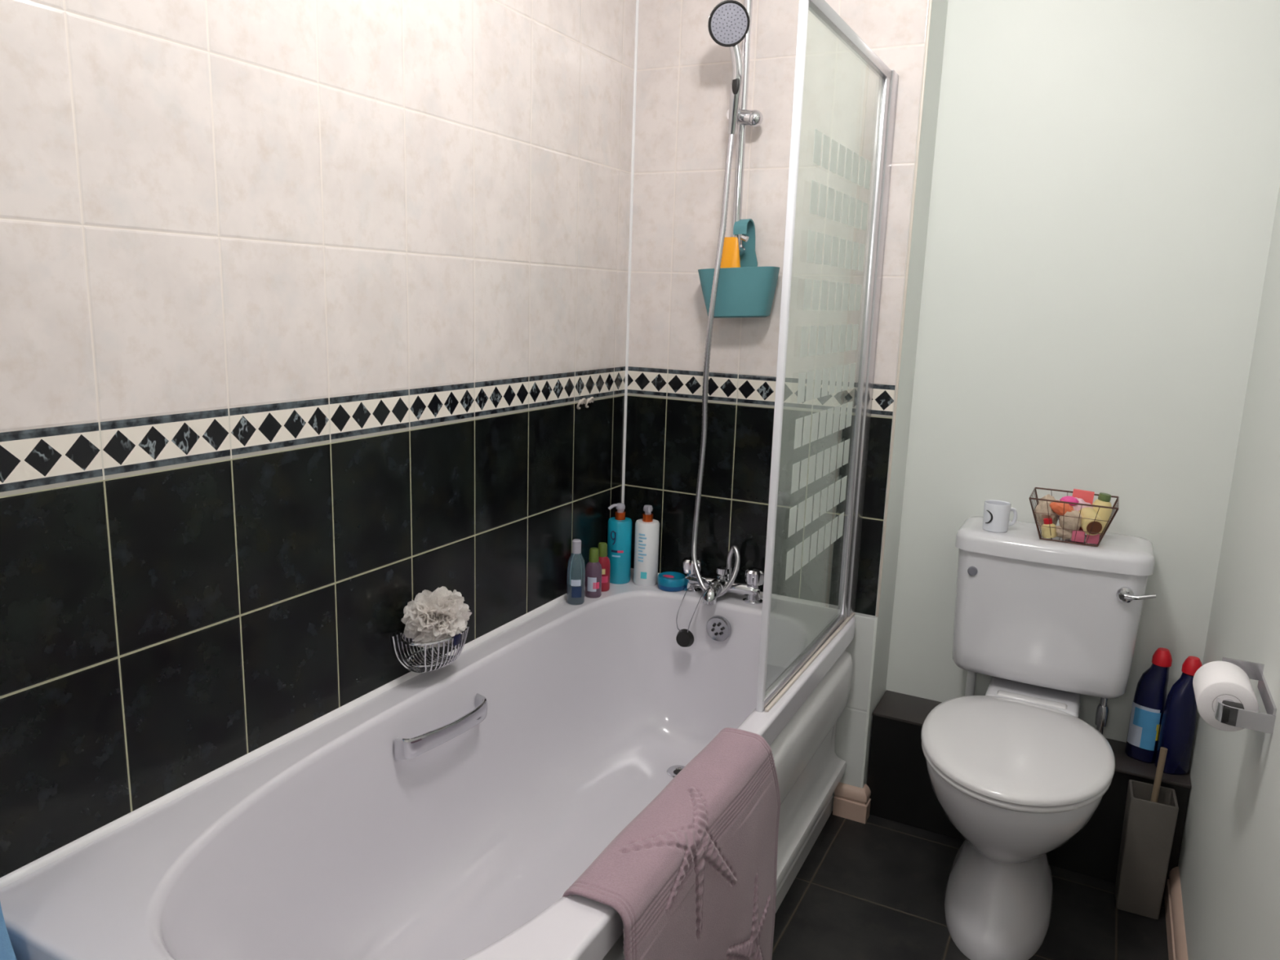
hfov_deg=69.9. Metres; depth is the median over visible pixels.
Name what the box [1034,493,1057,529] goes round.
pouch
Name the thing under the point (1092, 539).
box
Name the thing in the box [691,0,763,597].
shower
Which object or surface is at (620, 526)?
pump bottle
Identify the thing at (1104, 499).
flask
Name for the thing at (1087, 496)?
carton
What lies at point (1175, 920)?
baseboard
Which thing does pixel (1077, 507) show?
pouch
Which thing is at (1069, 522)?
sponge
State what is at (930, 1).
trim
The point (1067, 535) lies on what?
soap
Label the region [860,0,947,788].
wall
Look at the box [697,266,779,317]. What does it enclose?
tub
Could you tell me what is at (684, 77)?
wall
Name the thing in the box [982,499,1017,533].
mug
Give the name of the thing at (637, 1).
trim
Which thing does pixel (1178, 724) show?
bottle
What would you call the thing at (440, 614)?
bath puff
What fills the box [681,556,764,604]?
mixer tap
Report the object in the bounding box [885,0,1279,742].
wall
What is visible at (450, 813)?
bath
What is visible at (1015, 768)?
toilet
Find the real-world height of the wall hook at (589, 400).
0.029 m
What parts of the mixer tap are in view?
spout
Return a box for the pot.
[657,571,685,591]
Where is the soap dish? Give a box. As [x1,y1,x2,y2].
[391,621,469,673]
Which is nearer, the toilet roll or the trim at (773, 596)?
the toilet roll
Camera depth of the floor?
2.04 m
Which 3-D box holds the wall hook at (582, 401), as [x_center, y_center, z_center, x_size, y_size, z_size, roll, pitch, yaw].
[-0.146,-0.190,2.281,0.021,0.029,0.034,8,13,26]
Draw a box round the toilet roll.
[1192,661,1258,731]
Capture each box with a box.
[1071,528,1084,542]
[1085,533,1099,544]
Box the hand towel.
[0,902,16,959]
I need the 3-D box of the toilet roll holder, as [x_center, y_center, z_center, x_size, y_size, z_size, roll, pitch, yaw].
[0.908,0.321,1.385,0.070,0.051,0.155,8,13,26]
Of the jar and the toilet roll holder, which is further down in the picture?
the toilet roll holder
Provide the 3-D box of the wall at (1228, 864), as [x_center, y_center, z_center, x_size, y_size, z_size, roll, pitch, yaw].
[0.687,0.010,0.729,0.050,2.360,2.990,8,13,26]
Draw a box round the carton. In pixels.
[1072,488,1094,528]
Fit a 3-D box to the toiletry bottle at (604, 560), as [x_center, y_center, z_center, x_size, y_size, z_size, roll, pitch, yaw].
[-0.099,0.227,2.404,0.043,0.126,0.044,8,13,26]
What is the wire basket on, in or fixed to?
on the toilet
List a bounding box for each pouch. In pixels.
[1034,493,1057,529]
[1057,497,1093,519]
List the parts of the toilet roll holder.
arm, arm, wall plate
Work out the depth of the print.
2.44 m
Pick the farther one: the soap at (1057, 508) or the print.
the print
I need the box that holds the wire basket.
[1029,487,1119,546]
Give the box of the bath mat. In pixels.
[562,727,781,959]
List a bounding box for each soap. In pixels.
[1049,500,1074,515]
[1055,524,1072,539]
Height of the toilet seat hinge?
0.132 m
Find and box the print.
[662,574,674,577]
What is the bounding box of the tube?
[720,236,740,267]
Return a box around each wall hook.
[576,398,586,409]
[585,396,594,408]
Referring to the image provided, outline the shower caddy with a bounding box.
[697,218,779,317]
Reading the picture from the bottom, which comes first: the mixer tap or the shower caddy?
the mixer tap
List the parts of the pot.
pot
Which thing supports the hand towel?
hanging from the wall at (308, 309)
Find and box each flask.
[1040,518,1057,537]
[1092,492,1112,535]
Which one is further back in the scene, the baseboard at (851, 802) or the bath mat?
the baseboard at (851, 802)
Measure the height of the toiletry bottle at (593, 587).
0.126 m
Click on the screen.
(821, 10)
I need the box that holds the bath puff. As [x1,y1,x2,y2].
[400,586,471,648]
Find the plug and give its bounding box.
[675,586,705,647]
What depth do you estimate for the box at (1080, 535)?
2.04 m
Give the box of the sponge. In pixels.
[1058,510,1081,531]
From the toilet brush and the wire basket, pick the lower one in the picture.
the toilet brush
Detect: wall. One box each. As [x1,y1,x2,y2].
[0,0,635,877]
[623,0,928,808]
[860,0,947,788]
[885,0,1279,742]
[1177,185,1279,959]
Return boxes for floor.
[771,810,1168,959]
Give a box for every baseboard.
[832,782,871,823]
[1164,866,1188,959]
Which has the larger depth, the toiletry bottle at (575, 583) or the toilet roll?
the toiletry bottle at (575, 583)
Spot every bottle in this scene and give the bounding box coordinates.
[566,538,585,604]
[584,547,601,598]
[598,542,610,591]
[607,502,631,584]
[633,504,659,586]
[1124,647,1172,763]
[1154,656,1202,774]
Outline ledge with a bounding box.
[866,689,1191,897]
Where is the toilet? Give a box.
[920,515,1155,959]
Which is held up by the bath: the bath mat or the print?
the bath mat
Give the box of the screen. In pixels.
[755,0,898,711]
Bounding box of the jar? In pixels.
[1078,506,1104,535]
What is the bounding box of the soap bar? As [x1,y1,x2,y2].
[1059,496,1079,506]
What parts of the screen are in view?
post, rail, rail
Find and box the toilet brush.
[1115,746,1178,919]
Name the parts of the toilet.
seat, lid, cistern lid, flush lever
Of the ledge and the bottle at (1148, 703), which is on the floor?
the ledge
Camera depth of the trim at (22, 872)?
1.44 m
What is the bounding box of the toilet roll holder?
[1213,657,1276,733]
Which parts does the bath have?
grab handle, panel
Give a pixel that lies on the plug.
(685, 637)
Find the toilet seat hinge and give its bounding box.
[985,675,1080,717]
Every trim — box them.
[0,584,585,888]
[621,0,639,503]
[630,568,838,609]
[875,0,932,617]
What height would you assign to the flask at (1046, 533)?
0.046 m
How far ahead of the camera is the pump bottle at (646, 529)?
2.44 m
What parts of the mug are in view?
handle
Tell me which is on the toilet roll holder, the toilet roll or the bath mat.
the toilet roll
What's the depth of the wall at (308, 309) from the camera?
1.45 m
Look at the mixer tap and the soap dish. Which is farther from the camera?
the mixer tap
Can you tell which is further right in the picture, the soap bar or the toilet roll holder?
the toilet roll holder
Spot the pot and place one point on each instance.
(668, 581)
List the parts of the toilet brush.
handle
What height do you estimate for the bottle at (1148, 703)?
0.274 m
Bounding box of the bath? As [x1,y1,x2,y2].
[0,572,855,959]
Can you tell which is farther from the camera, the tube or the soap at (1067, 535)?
the tube

